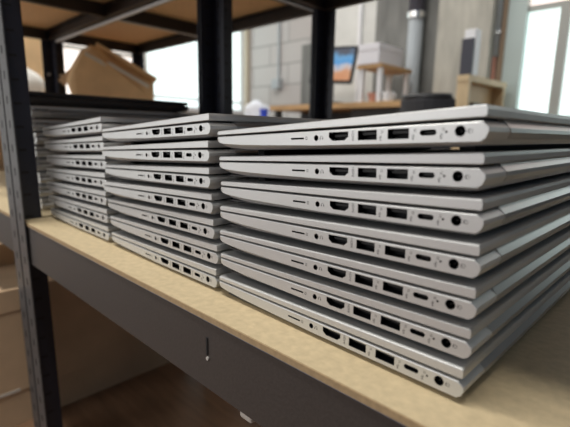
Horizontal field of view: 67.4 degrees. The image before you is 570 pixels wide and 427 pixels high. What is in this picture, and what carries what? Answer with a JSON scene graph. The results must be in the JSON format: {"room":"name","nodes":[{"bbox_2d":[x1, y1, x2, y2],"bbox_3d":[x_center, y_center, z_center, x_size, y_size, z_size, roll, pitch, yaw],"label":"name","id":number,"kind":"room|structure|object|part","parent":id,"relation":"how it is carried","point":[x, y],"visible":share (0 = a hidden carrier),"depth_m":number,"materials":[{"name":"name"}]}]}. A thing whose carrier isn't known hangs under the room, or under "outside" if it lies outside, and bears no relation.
{"room":"storage room","nodes":[
{"label":"storage room","id":0,"kind":"room"},
{"bbox_2d":[24,37,44,86],"bbox_3d":[-1.352,-0.373,2.236,0.320,1.040,0.180,11,15,43],"label":"cardboard box","id":1,"kind":"object","parent":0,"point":[33,52],"visible":0.11,"depth_m":2.07,"materials":[{"name":"brown cardboard"}]},
{"bbox_2d":[15,362,261,426],"bbox_3d":[-0.509,0.457,0.861,6.000,0.050,6.400,11,15,43],"label":"floor","id":2,"kind":"structure","parent":0,"point":[165,395],"depth_m":0.93,"materials":[{"name":"brown wood"}]},
{"bbox_2d":[0,135,4,243],"bbox_3d":[-1.037,-0.103,1.847,0.340,0.665,0.400,11,15,43],"label":"cardboard box","id":3,"kind":"object","parent":2,"relation":"on","point":[1,152],"visible":0.02,"depth_m":1.57,"materials":[{"name":"brown cardboard"}]},
{"bbox_2d":[27,68,44,91],"bbox_3d":[-1.075,-0.516,1.752,0.153,0.181,0.147,11,15,43],"label":"plastic bag","id":4,"kind":"object","parent":3,"relation":"on","point":[35,82],"visible":0.22,"depth_m":1.73,"materials":[{"name":"white plastic"}]},
{"bbox_2d":[0,345,169,426],"bbox_3d":[-0.580,0.349,1.095,0.388,0.073,0.520,11,15,43],"label":"cardboard box","id":5,"kind":"object","parent":2,"relation":"on","point":[16,408],"visible":0.12,"depth_m":0.96,"materials":[{"name":"brown cardboard"}]},
{"bbox_3d":[-0.580,0.314,1.089,0.388,0.002,0.520,11,15,43],"label":"box lid","id":6,"kind":"part","parent":5,"relation":"part of","materials":[{"name":"brown cardboard"}]},
{"bbox_2d":[0,244,145,397],"bbox_3d":[-0.579,0.208,1.063,0.393,0.214,0.520,11,15,43],"label":"cardboard box","id":7,"kind":"object","parent":5,"relation":"on","point":[84,336],"visible":0.24,"depth_m":0.91,"materials":[{"name":"beige cardboard"}]},
{"bbox_2d":[0,0,200,426],"bbox_3d":[-0.672,-0.434,1.145,1.005,1.590,0.426,11,15,43],"label":"storage rack","id":8,"kind":"object","parent":2,"relation":"on","point":[47,21],"visible":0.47,"depth_m":1.18,"materials":[{"name":"black metal"}]},
{"bbox_3d":[-0.454,-0.343,0.684,0.037,1.590,0.037,11,15,43],"label":"post","id":9,"kind":"part","parent":8,"relation":"part of","materials":[{"name":"black"}]},
{"bbox_2d":[40,196,58,208],"bbox_3d":[-0.418,-0.054,1.011,0.238,0.022,0.360,11,15,43],"label":"laptop","id":10,"kind":"object","parent":8,"relation":"on","point":[45,203],"visible":0.02,"depth_m":0.81,"materials":[{"name":"metal"}]},
{"bbox_3d":[-0.418,-0.062,1.010,0.236,0.008,0.360,11,15,43],"label":"lid","id":11,"kind":"part","parent":10,"relation":"part of","materials":[{"name":"metal"}]},
{"bbox_2d":[38,183,58,196],"bbox_3d":[-0.416,-0.075,1.004,0.238,0.026,0.360,11,14,43],"label":"laptop","id":12,"kind":"object","parent":10,"relation":"on","point":[44,191],"visible":0.02,"depth_m":0.81,"materials":[{"name":"metal"}]},
{"bbox_3d":[-0.417,-0.084,1.003,0.236,0.008,0.360,11,14,43],"label":"lid","id":13,"kind":"part","parent":12,"relation":"part of","materials":[{"name":"metal"}]},
{"bbox_2d":[37,171,61,183],"bbox_3d":[-0.415,-0.099,1.002,0.238,0.026,0.360,10,14,43],"label":"laptop","id":14,"kind":"object","parent":12,"relation":"on","point":[43,177],"visible":0.04,"depth_m":0.80,"materials":[{"name":"metal"}]},
{"bbox_3d":[-0.416,-0.108,1.001,0.236,0.008,0.360,10,14,43],"label":"lid","id":15,"kind":"part","parent":14,"relation":"part of","materials":[{"name":"metal"}]},
{"bbox_2d":[36,158,67,170],"bbox_3d":[-0.418,-0.122,0.998,0.238,0.026,0.360,9,13,44],"label":"laptop","id":16,"kind":"object","parent":14,"relation":"on","point":[42,164],"visible":0.03,"depth_m":0.80,"materials":[{"name":"metal"}]},
{"bbox_3d":[-0.419,-0.131,0.997,0.236,0.008,0.360,9,13,43],"label":"lid","id":17,"kind":"part","parent":16,"relation":"part of","materials":[{"name":"silver metal"}]},
{"bbox_2d":[35,146,78,157],"bbox_3d":[-0.417,-0.146,0.995,0.238,0.033,0.360,11,15,43],"label":"laptop","id":18,"kind":"object","parent":16,"relation":"on","point":[40,151],"visible":0.02,"depth_m":0.80,"materials":[{"name":"metal"}]},
{"bbox_3d":[-0.417,-0.154,0.994,0.236,0.008,0.360,9,13,44],"label":"lid","id":19,"kind":"part","parent":18,"relation":"part of","materials":[{"name":"metal"}]},
{"bbox_2d":[33,133,64,145],"bbox_3d":[-0.414,-0.168,0.989,0.238,0.035,0.360,11,15,43],"label":"laptop","id":20,"kind":"object","parent":18,"relation":"on","point":[39,138],"visible":0.08,"depth_m":0.79,"materials":[{"name":"metal"}]},
{"bbox_3d":[-0.415,-0.177,0.988,0.236,0.008,0.360,8,12,43],"label":"lid","id":21,"kind":"part","parent":20,"relation":"part of","materials":[{"name":"metal"}]},
{"bbox_2d":[32,119,76,132],"bbox_3d":[-0.418,-0.192,0.985,0.238,0.036,0.360,11,15,43],"label":"laptop","id":22,"kind":"object","parent":20,"relation":"on","point":[38,124],"visible":0.02,"depth_m":0.79,"materials":[{"name":"metal"}]},
{"bbox_3d":[-0.418,-0.200,0.984,0.236,0.008,0.360,7,12,44],"label":"lid","id":23,"kind":"part","parent":22,"relation":"part of","materials":[{"name":"metal"}]},
{"bbox_2d":[31,105,197,120],"bbox_3d":[-0.417,-0.215,0.981,0.238,0.038,0.360,11,15,43],"label":"laptop","id":24,"kind":"object","parent":22,"relation":"on","point":[37,112],"visible":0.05,"depth_m":0.84,"materials":[{"name":"metal"}]},
{"bbox_2d":[29,91,188,112],"bbox_3d":[-0.435,-0.233,0.949,0.238,0.040,0.360,11,15,43],"label":"laptop","id":25,"kind":"object","parent":24,"relation":"on","point":[36,98],"visible":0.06,"depth_m":0.86,"materials":[{"name":"grey plastic"}]},
{"bbox_3d":[-0.435,-0.241,0.948,0.236,0.008,0.360,6,11,44],"label":"lid","id":26,"kind":"part","parent":25,"relation":"part of","materials":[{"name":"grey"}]},
{"bbox_3d":[-0.418,-0.223,0.980,0.236,0.008,0.360,7,12,44],"label":"lid","id":27,"kind":"part","parent":24,"relation":"part of","materials":[{"name":"metal"}]},
{"bbox_3d":[-0.885,-0.527,1.612,0.037,1.590,0.037,11,15,43],"label":"post","id":28,"kind":"part","parent":8,"relation":"part of","materials":[{"name":"black metal"}]},
{"bbox_3d":[-0.190,-0.389,0.953,0.037,1.590,0.037,11,15,43],"label":"post","id":29,"kind":"part","parent":8,"relation":"part of","materials":[{"name":"black metal"}]},
{"bbox_2d":[55,0,315,118],"bbox_3d":[-0.392,-0.480,1.415,1.028,1.590,0.354,11,15,43],"label":"storage rack","id":30,"kind":"object","parent":2,"relation":"on","point":[156,25],"visible":0.19,"depth_m":1.35,"materials":[{"name":"black metal"}]},
{"bbox_3d":[-0.858,-0.531,1.641,0.037,1.590,0.037,11,15,43],"label":"post","id":31,"kind":"part","parent":30,"relation":"part of","materials":[{"name":"black metal"}]},
{"bbox_3d":[-0.638,-0.570,1.865,0.037,1.590,0.037,11,15,43],"label":"post","id":32,"kind":"part","parent":30,"relation":"part of","materials":[{"name":"black metal"}]},
{"bbox_3d":[-0.145,-0.391,0.966,0.037,1.590,0.037,11,15,43],"label":"post","id":33,"kind":"part","parent":30,"relation":"part of","materials":[{"name":"black metal"}]},
{"bbox_3d":[0.074,-0.429,1.190,0.037,1.590,0.037,11,15,43],"label":"post","id":34,"kind":"part","parent":30,"relation":"part of","materials":[{"name":"black metal"}]},
{"bbox_3d":[-0.674,-0.301,1.718,0.240,0.235,0.310,11,15,43],"label":"cardboard box","id":35,"kind":"object","parent":30,"relation":"on","visible":0},
{"bbox_2d":[58,42,157,99],"bbox_3d":[-0.688,-0.529,1.665,0.354,0.231,0.156,-3,12,-22],"label":"cardboard box","id":36,"kind":"object","parent":35,"relation":"on","point":[97,70],"visible":0.74,"depth_m":1.61,"materials":[{"name":"brown cardboard"}]},
{"bbox_2d":[0,0,569,426],"bbox_3d":[0.044,-0.293,0.467,0.972,1.590,0.426,11,15,43],"label":"storage rack","id":37,"kind":"object","parent":2,"relation":"on","point":[275,371],"visible":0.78,"depth_m":0.37,"materials":[{"name":"black"}]},
{"bbox_3d":[-0.422,-0.337,0.653,0.037,1.590,0.037,11,15,43],"label":"post","id":38,"kind":"part","parent":37,"relation":"part of","materials":[{"name":"black metal"}]},
{"bbox_2d":[50,207,120,240],"bbox_3d":[-0.199,-0.009,0.790,0.238,0.022,0.360,11,15,43],"label":"laptop","id":39,"kind":"object","parent":37,"relation":"on","point":[104,230],"visible":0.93,"depth_m":0.64,"materials":[{"name":"metal"}]},
{"bbox_2d":[48,194,120,223],"bbox_3d":[-0.201,-0.030,0.786,0.238,0.026,0.360,11,14,43],"label":"laptop","id":40,"kind":"object","parent":39,"relation":"on","point":[103,213],"visible":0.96,"depth_m":0.63,"materials":[{"name":"metal"}]},
{"bbox_2d":[46,181,119,205],"bbox_3d":[-0.201,-0.053,0.782,0.238,0.026,0.360,10,14,43],"label":"laptop","id":41,"kind":"object","parent":40,"relation":"on","point":[90,193],"visible":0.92,"depth_m":0.63,"materials":[{"name":"metal"}]},
{"bbox_3d":[-0.201,-0.062,0.781,0.236,0.008,0.360,10,14,43],"label":"lid","id":42,"kind":"part","parent":41,"relation":"part of","materials":[{"name":"metal"}]},
{"bbox_2d":[46,168,126,187],"bbox_3d":[-0.199,-0.076,0.778,0.238,0.026,0.360,9,13,43],"label":"laptop","id":43,"kind":"object","parent":41,"relation":"on","point":[93,177],"visible":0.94,"depth_m":0.63,"materials":[{"name":"metal"}]},
{"bbox_3d":[-0.200,-0.085,0.777,0.236,0.008,0.360,9,13,43],"label":"lid","id":44,"kind":"part","parent":43,"relation":"part of","materials":[{"name":"silver metal"}]},
{"bbox_2d":[46,154,129,169],"bbox_3d":[-0.198,-0.100,0.775,0.238,0.033,0.360,11,15,43],"label":"laptop","id":45,"kind":"object","parent":43,"relation":"on","point":[88,161],"visible":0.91,"depth_m":0.62,"materials":[{"name":"metal"}]},
{"bbox_3d":[-0.198,-0.109,0.774,0.236,0.008,0.360,9,13,43],"label":"lid","id":46,"kind":"part","parent":45,"relation":"part of","materials":[{"name":"metal"}]},
{"bbox_2d":[44,136,130,154],"bbox_3d":[-0.198,-0.123,0.769,0.238,0.035,0.360,11,15,43],"label":"laptop","id":47,"kind":"object","parent":45,"relation":"on","point":[89,145],"visible":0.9,"depth_m":0.62,"materials":[{"name":"metal"}]},
{"bbox_3d":[-0.199,-0.132,0.768,0.236,0.008,0.360,8,12,44],"label":"lid","id":48,"kind":"part","parent":47,"relation":"part of","materials":[{"name":"metal"}]},
{"bbox_2d":[42,117,165,139],"bbox_3d":[-0.199,-0.146,0.764,0.238,0.036,0.360,11,15,43],"label":"laptop","id":49,"kind":"object","parent":47,"relation":"on","point":[93,127],"visible":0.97,"depth_m":0.60,"materials":[{"name":"metal"}]},
{"bbox_3d":[-0.199,-0.154,0.764,0.236,0.008,0.360,7,12,44],"label":"lid","id":50,"kind":"part","parent":49,"relation":"part of","materials":[{"name":"metal"}]},
{"bbox_3d":[-0.201,-0.039,0.785,0.236,0.008,0.360,10,14,43],"label":"lid","id":51,"kind":"part","parent":40,"relation":"part of","materials":[{"name":"metal"}]},
{"bbox_2d":[112,230,231,287],"bbox_3d":[-0.024,0.027,0.620,0.238,0.022,0.360,11,15,43],"label":"laptop","id":52,"kind":"object","parent":37,"relation":"on","point":[204,271],"visible":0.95,"depth_m":0.47,"materials":[{"name":"metal"}]},
{"bbox_2d":[111,214,232,263],"bbox_3d":[-0.023,0.006,0.615,0.238,0.026,0.360,11,14,43],"label":"laptop","id":53,"kind":"object","parent":52,"relation":"on","point":[208,249],"visible":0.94,"depth_m":0.46,"materials":[{"name":"metal"}]},
{"bbox_2d":[108,197,237,238],"bbox_3d":[-0.026,-0.018,0.612,0.238,0.026,0.360,10,14,43],"label":"laptop","id":54,"kind":"object","parent":53,"relation":"on","point":[198,223],"visible":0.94,"depth_m":0.46,"materials":[{"name":"metal"}]},
{"bbox_3d":[-0.026,-0.027,0.611,0.236,0.008,0.360,10,14,43],"label":"lid","id":55,"kind":"part","parent":54,"relation":"part of","materials":[{"name":"metal"}]},
{"bbox_2d":[103,180,245,214],"bbox_3d":[-0.030,-0.041,0.609,0.238,0.026,0.360,9,13,43],"label":"laptop","id":56,"kind":"object","parent":54,"relation":"on","point":[207,201],"visible":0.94,"depth_m":0.45,"materials":[{"name":"metal"}]},
{"bbox_3d":[-0.030,-0.050,0.607,0.236,0.008,0.360,9,13,43],"label":"lid","id":57,"kind":"part","parent":56,"relation":"part of","materials":[{"name":"silver metal"}]},
{"bbox_2d":[105,162,258,189],"bbox_3d":[-0.026,-0.064,0.602,0.238,0.033,0.360,11,15,44],"label":"laptop","id":58,"kind":"object","parent":56,"relation":"on","point":[195,175],"visible":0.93,"depth_m":0.44,"materials":[{"name":"metal"}]},
{"bbox_3d":[-0.027,-0.073,0.601,0.236,0.008,0.360,9,13,44],"label":"lid","id":59,"kind":"part","parent":58,"relation":"part of","materials":[{"name":"metal"}]},
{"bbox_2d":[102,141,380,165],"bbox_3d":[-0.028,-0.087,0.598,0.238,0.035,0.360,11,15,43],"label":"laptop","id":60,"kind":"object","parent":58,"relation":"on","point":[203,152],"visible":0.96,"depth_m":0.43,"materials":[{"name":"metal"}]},
{"bbox_3d":[-0.028,-0.096,0.597,0.236,0.008,0.360,8,13,44],"label":"lid","id":61,"kind":"part","parent":60,"relation":"part of","materials":[{"name":"metal"}]},
{"bbox_2d":[102,113,324,144],"bbox_3d":[-0.026,-0.111,0.594,0.238,0.036,0.360,11,15,43],"label":"laptop","id":62,"kind":"object","parent":60,"relation":"on","point":[202,127],"visible":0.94,"depth_m":0.43,"materials":[{"name":"metal"}]},
{"bbox_3d":[-0.027,-0.119,0.593,0.236,0.008,0.360,7,12,44],"label":"lid","id":63,"kind":"part","parent":62,"relation":"part of","materials":[{"name":"metal"}]},
{"bbox_3d":[-0.157,-0.383,0.923,0.037,1.590,0.037,11,15,43],"label":"post","id":64,"kind":"part","parent":37,"relation":"part of","materials":[{"name":"black metal"}]},
{"bbox_2d":[219,270,569,396],"bbox_3d":[0.146,0.062,0.452,0.360,0.022,0.238,-9,15,-44],"label":"laptop","id":65,"kind":"object","parent":37,"relation":"on","point":[453,375],"visible":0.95,"depth_m":0.30,"materials":[{"name":"metal"}]},
{"bbox_2d":[221,249,569,358],"bbox_3d":[0.148,0.040,0.448,0.360,0.026,0.238,-10,15,-44],"label":"laptop","id":66,"kind":"object","parent":65,"relation":"on","point":[460,337],"visible":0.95,"depth_m":0.29,"materials":[{"name":"metal"}]},
{"bbox_2d":[220,226,569,318],"bbox_3d":[0.148,0.018,0.442,0.360,0.026,0.238,-10,14,-44],"label":"laptop","id":67,"kind":"object","parent":66,"relation":"on","point":[462,297],"visible":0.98,"depth_m":0.29,"materials":[{"name":"metal"}]},
{"bbox_2d":[220,200,569,277],"bbox_3d":[0.149,-0.005,0.437,0.360,0.027,0.238,-9,13,-44],"label":"laptop","id":68,"kind":"object","parent":67,"relation":"on","point":[462,255],"visible":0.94,"depth_m":0.28,"materials":[{"name":"metal"}]},
{"bbox_2d":[221,173,569,234],"bbox_3d":[0.150,-0.029,0.434,0.360,0.033,0.238,-9,15,-44],"label":"laptop","id":69,"kind":"object","parent":68,"relation":"on","point":[476,213],"visible":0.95,"depth_m":0.28,"materials":[{"name":"metal"}]},
{"bbox_2d":[219,148,569,192],"bbox_3d":[0.149,-0.053,0.432,0.360,0.035,0.238,-9,15,-44],"label":"laptop","id":70,"kind":"object","parent":69,"relation":"on","point":[469,172],"visible":1,"depth_m":0.27,"materials":[{"name":"metal"}]},
{"bbox_2d":[217,104,569,154],"bbox_3d":[0.149,-0.076,0.426,0.360,0.036,0.238,-9,15,-44],"label":"laptop","id":71,"kind":"object","parent":70,"relation":"on","point":[484,127],"visible":1,"depth_m":0.27,"materials":[{"name":"metal"}]},
{"bbox_3d":[0.148,-0.084,0.425,0.360,0.008,0.236,-9,12,-44],"label":"lid","id":72,"kind":"part","parent":71,"relation":"part of","materials":[{"name":"metal"}]},
{"bbox_3d":[0.149,-0.061,0.431,0.360,0.008,0.236,-9,13,-44],"label":"lid","id":73,"kind":"part","parent":70,"relation":"part of","materials":[{"name":"metal"}]},
{"bbox_3d":[0.150,-0.038,0.433,0.360,0.008,0.236,-9,13,-44],"label":"lid","id":74,"kind":"part","parent":69,"relation":"part of","materials":[{"name":"metal"}]},
{"bbox_2d":[291,0,374,119],"bbox_3d":[0.334,-0.337,0.728,0.973,1.590,0.353,11,15,43],"label":"storage rack","id":75,"kind":"object","parent":2,"relation":"on","point":[325,9],"visible":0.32,"depth_m":1.17,"materials":[{"name":"black metal"}]},
{"bbox_3d":[0.107,-0.423,1.159,0.037,1.590,0.037,11,15,43],"label":"post","id":76,"kind":"part","parent":75,"relation":"part of","materials":[{"name":"black metal"}]},
{"bbox_2d":[270,100,412,150],"bbox_3d":[0.399,-0.338,2.917,1.080,0.782,0.370,11,15,43],"label":"desk","id":77,"kind":"object","parent":2,"relation":"on","point":[351,109],"visible":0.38,"depth_m":2.63,"materials":[{"name":"brown wood"}]},
{"bbox_3d":[-0.054,-0.373,3.151,0.040,0.747,0.040,11,15,43],"label":"leg","id":78,"kind":"part","parent":77,"relation":"part of","materials":[{"name":"black plastic"}]},
{"bbox_2d":[308,46,358,102],"bbox_3d":[0.302,-0.897,2.756,0.336,0.372,0.140,9,13,36],"label":"monitor","id":79,"kind":"object","parent":77,"relation":"on","point":[345,57],"visible":0.32,"depth_m":2.69,"materials":[{"name":"black plastic"}]},
{"bbox_3d":[0.311,-0.957,2.755,0.336,0.255,0.071,9,13,36],"label":"screen frame","id":80,"kind":"part","parent":79,"relation":"part of","materials":[{"name":"black plastic"}]},
{"bbox_3d":[0.498,-0.550,2.978,0.940,0.315,0.015,11,15,43],"label":"modesty panel","id":81,"kind":"part","parent":77,"relation":"part of","materials":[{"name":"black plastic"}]},
{"bbox_2d":[368,93,375,101],"bbox_3d":[0.524,-0.694,2.557,0.062,0.054,0.062,11,15,43],"label":"pot","id":82,"kind":"object","parent":77,"relation":"on","point":[372,96],"visible":0.63,"depth_m":2.54,"materials":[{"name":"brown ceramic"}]},
{"bbox_3d":[0.619,-0.563,2.655,0.330,0.164,0.260,11,15,43],"label":"drawer","id":83,"kind":"part","parent":77,"relation":"part of","materials":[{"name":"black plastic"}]},
{"bbox_2d":[357,63,411,101],"bbox_3d":[0.613,-0.788,2.638,0.170,0.214,0.360,11,15,43],"label":"stool","id":84,"kind":"object","parent":77,"relation":"on","point":[381,69],"visible":0.9,"depth_m":2.56,"materials":[{"name":"brown wood"}]},
{"bbox_3d":[0.461,-0.767,2.571,0.026,0.192,0.026,11,15,43],"label":"leg","id":85,"kind":"part","parent":84,"relation":"part of","materials":[{"name":"white plastic"}]},
{"bbox_3d":[0.551,-0.750,2.486,0.026,0.192,0.026,11,15,43],"label":"leg","id":86,"kind":"part","parent":84,"relation":"part of","materials":[{"name":"white plastic"}]},
{"bbox_2d":[358,42,403,66],"bbox_3d":[0.579,-0.943,2.573,0.144,0.112,0.276,11,15,43],"label":"box","id":87,"kind":"object","parent":84,"relation":"on","point":[378,52],"visible":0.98,"depth_m":2.49,"materials":[{"name":"white cardboard"}]},
{"bbox_3d":[0.580,-0.980,2.566,0.144,0.037,0.276,11,15,43],"label":"box lid","id":88,"kind":"part","parent":87,"relation":"part of","materials":[{"name":"white cardboard"}]},
{"bbox_3d":[0.677,-0.805,2.790,0.026,0.192,0.026,11,15,43],"label":"leg","id":89,"kind":"part","parent":84,"relation":"part of","materials":[{"name":"white plastic"}]},
{"bbox_3d":[0.767,-0.787,2.705,0.026,0.192,0.026,11,15,43],"label":"leg","id":90,"kind":"part","parent":84,"relation":"part of","materials":[{"name":"white plastic"}]},
{"bbox_2d":[383,91,395,100],"bbox_3d":[0.598,-0.676,2.469,0.061,0.055,0.074,-1,11,-12],"label":"mug","id":91,"kind":"object","parent":77,"relation":"on","point":[387,95],"visible":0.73,"depth_m":2.45,"materials":[{"name":"white ceramic"}]},
{"bbox_2d":[400,93,455,149],"bbox_3d":[0.676,-0.153,1.994,0.386,0.769,0.429,7,12,29],"label":"office chair","id":92,"kind":"object","parent":2,"relation":"on","point":[417,101],"visible":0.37,"depth_m":1.80,"materials":[{"name":"grey"}]},
{"bbox_3d":[0.606,-0.500,1.831,0.213,0.030,0.067,7,12,29],"label":"rail","id":93,"kind":"part","parent":92,"relation":"part of","materials":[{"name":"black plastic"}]},
{"bbox_2d":[451,74,506,149],"bbox_3d":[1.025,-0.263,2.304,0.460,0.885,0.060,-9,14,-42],"label":"bookcase","id":94,"kind":"object","parent":2,"relation":"on","point":[470,88],"visible":0.3,"depth_m":2.22,"materials":[{"name":"brown wood"}]},
{"bbox_3d":[0.867,-0.225,2.164,0.022,0.855,0.060,-9,14,-42],"label":"panel","id":95,"kind":"part","parent":94,"relation":"part of","materials":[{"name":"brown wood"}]},
{"bbox_2d":[459,37,474,74],"bbox_3d":[0.882,-0.759,2.071,0.020,0.171,0.056,-9,14,-42],"label":"folder","id":96,"kind":"object","parent":94,"relation":"on","point":[467,50],"visible":0.88,"depth_m":2.06,"materials":[{"name":"grey plastic"}]},
{"bbox_2d":[465,28,481,75],"bbox_3d":[0.915,-0.786,2.096,0.060,0.216,0.056,-9,14,-42],"label":"binder","id":97,"kind":"object","parent":94,"relation":"on","point":[476,33],"visible":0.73,"depth_m":2.07,"materials":[{"name":"white plastic"}]},
{"bbox_3d":[1.004,-0.252,2.323,0.398,0.855,0.006,-9,14,-42],"label":"panel","id":98,"kind":"part","parent":94,"relation":"part of","materials":[{"name":"brown wood"}]},
{"bbox_3d":[1.177,-0.272,2.444,0.022,0.855,0.060,-9,14,-42],"label":"panel","id":99,"kind":"part","parent":94,"relation":"part of","materials":[{"name":"brown wood"}]},
{"bbox_3d":[-0.178,-0.415,3.541,0.520,0.680,0.388,11,15,43],"label":"cabinet","id":100,"kind":"object","parent":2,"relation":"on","visible":0},
{"bbox_2d":[244,100,271,115],"bbox_3d":[-0.233,-0.838,3.482,0.282,0.172,0.188,11,15,43],"label":"plastic bag","id":101,"kind":"object","parent":100,"relation":"on","point":[253,109],"visible":0.52,"depth_m":3.39,"materials":[{"name":"white plastic"}]},
{"bbox_2d":[260,109,267,115],"bbox_3d":[-0.165,-0.766,3.320,0.066,0.092,0.066,11,15,43],"label":"tub","id":102,"kind":"object","parent":100,"relation":"on","point":[263,112],"visible":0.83,"depth_m":3.29,"materials":[{"name":"blue plastic"}]},
{"bbox_2d":[144,31,243,114],"bbox_3d":[-2.568,-1.325,2.575,0.200,2.740,6.400,11,15,43],"label":"wall","id":103,"kind":"structure","parent":0,"point":[145,54],"depth_m":4.29,"materials":[{"name":"paint"}]},
{"bbox_2d":[63,43,131,93],"bbox_3d":[-1.824,-1.497,3.237,0.160,1.420,1.515,11,15,43],"label":"window","id":104,"kind":"structure","parent":103,"relation":"in","point":[70,51],"depth_m":3.46,"materials":[{"name":"grey"}]},
{"bbox_3d":[-1.860,-1.514,3.270,0.060,1.400,1.515,11,15,43],"label":"frame","id":105,"kind":"part","parent":104,"relation":"part of","materials":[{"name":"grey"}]},
{"bbox_2d":[147,31,244,113],"bbox_3d":[-0.849,-1.699,4.225,0.160,1.355,1.180,11,15,43],"label":"window","id":106,"kind":"structure","parent":103,"relation":"in","point":[175,68],"depth_m":4.21,"materials":[{"name":"white glass"}]},
{"bbox_3d":[-0.843,-1.046,4.331,0.110,0.032,1.180,11,15,43],"label":"sill","id":107,"kind":"part","parent":106,"relation":"part of","materials":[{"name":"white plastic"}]},
{"bbox_2d":[250,15,311,117],"bbox_3d":[0.269,-1.566,4.126,1.700,2.740,0.200,11,15,43],"label":"wall","id":108,"kind":"structure","parent":0,"point":[294,33],"depth_m":4.32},
{"bbox_2d":[244,29,249,110],"bbox_3d":[-0.407,-1.668,4.602,0.050,2.740,0.040,11,15,43],"label":"trim","id":109,"kind":"structure","parent":108,"relation":"attached to","point":[246,32],"depth_m":4.61,"materials":[{"name":"beige paint"}]},
{"bbox_2d":[271,22,282,89],"bbox_3d":[-0.069,-2.053,4.182,0.100,1.615,0.069,11,15,43],"label":"conduit","id":110,"kind":"object","parent":108,"relation":"attached to","point":[276,84],"visible":0.94,"depth_m":4.28,"materials":[{"name":"grey metal"}]},
{"bbox_2d":[300,44,310,117],"bbox_3d":[0.210,-0.882,4.110,0.110,1.400,0.070,11,15,43],"label":"trim","id":111,"kind":"structure","parent":108,"relation":"attached to","point":[306,49],"depth_m":4.00,"materials":[{"name":"grey paint"}]},
{"bbox_2d":[333,0,376,102],"bbox_3d":[0.678,-1.395,3.260,0.355,2.740,0.500,11,15,43],"label":"wall","id":112,"kind":"structure","parent":0,"point":[346,25],"depth_m":3.10,"materials":[{"name":"white paint"}]},
{"bbox_2d":[354,3,363,101],"bbox_3d":[0.537,-1.355,3.038,0.025,2.740,0.020,11,15,43],"label":"trim","id":113,"kind":"structure","parent":112,"relation":"attached to","point":[360,17],"depth_m":3.05,"materials":[{"name":"white plastic"}]},
{"bbox_2d":[372,0,496,100],"bbox_3d":[2.090,-1.077,1.718,3.865,2.740,0.200,11,15,43],"label":"wall","id":114,"kind":"structure","parent":0,"point":[392,22],"depth_m":2.84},
{"bbox_2d":[406,0,425,93],"bbox_3d":[0.834,-1.262,2.707,0.112,2.690,0.112,11,15,43],"label":"drain pipe","id":115,"kind":"object","parent":114,"relation":"attached to","point":[416,15],"visible":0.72,"depth_m":2.70,"materials":[{"name":"grey metal"}]},
{"bbox_2d":[432,0,497,99],"bbox_3d":[1.068,-1.238,2.467,0.310,2.740,0.120,11,15,43],"label":"trim","id":116,"kind":"structure","parent":114,"relation":"attached to","point":[455,17],"depth_m":2.48,"materials":[{"name":"wood"}]},
{"bbox_2d":[490,0,503,79],"bbox_3d":[1.204,-1.194,2.382,0.048,2.690,0.062,11,15,43],"label":"pipe","id":117,"kind":"object","parent":114,"relation":"attached to","point":[497,32],"visible":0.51,"depth_m":2.40,"materials":[{"name":"grey"}]},
{"bbox_2d":[495,0,509,80],"bbox_3d":[1.236,-1.216,2.369,0.030,2.740,0.030,11,15,43],"label":"trim","id":118,"kind":"structure","parent":114,"relation":"attached to","point":[499,65],"depth_m":2.40,"materials":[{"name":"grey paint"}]},
{"bbox_2d":[501,0,569,116],"bbox_3d":[1.825,-1.055,1.869,1.545,1.350,0.080,11,15,43],"label":"window","id":119,"kind":"structure","parent":114,"relation":"in","point":[536,59],"depth_m":2.33,"materials":[{"name":"glass"}]},
{"bbox_3d":[1.830,-0.735,1.936,1.360,0.556,0.005,11,15,43],"label":"pane","id":120,"kind":"part","parent":119,"relation":"part of","materials":[{"name":"white"}]},
{"bbox_3d":[1.841,-1.342,1.822,1.360,0.628,0.005,11,15,43],"label":"pane","id":121,"kind":"part","parent":119,"relation":"part of","materials":[{"name":"white"}]}
]}

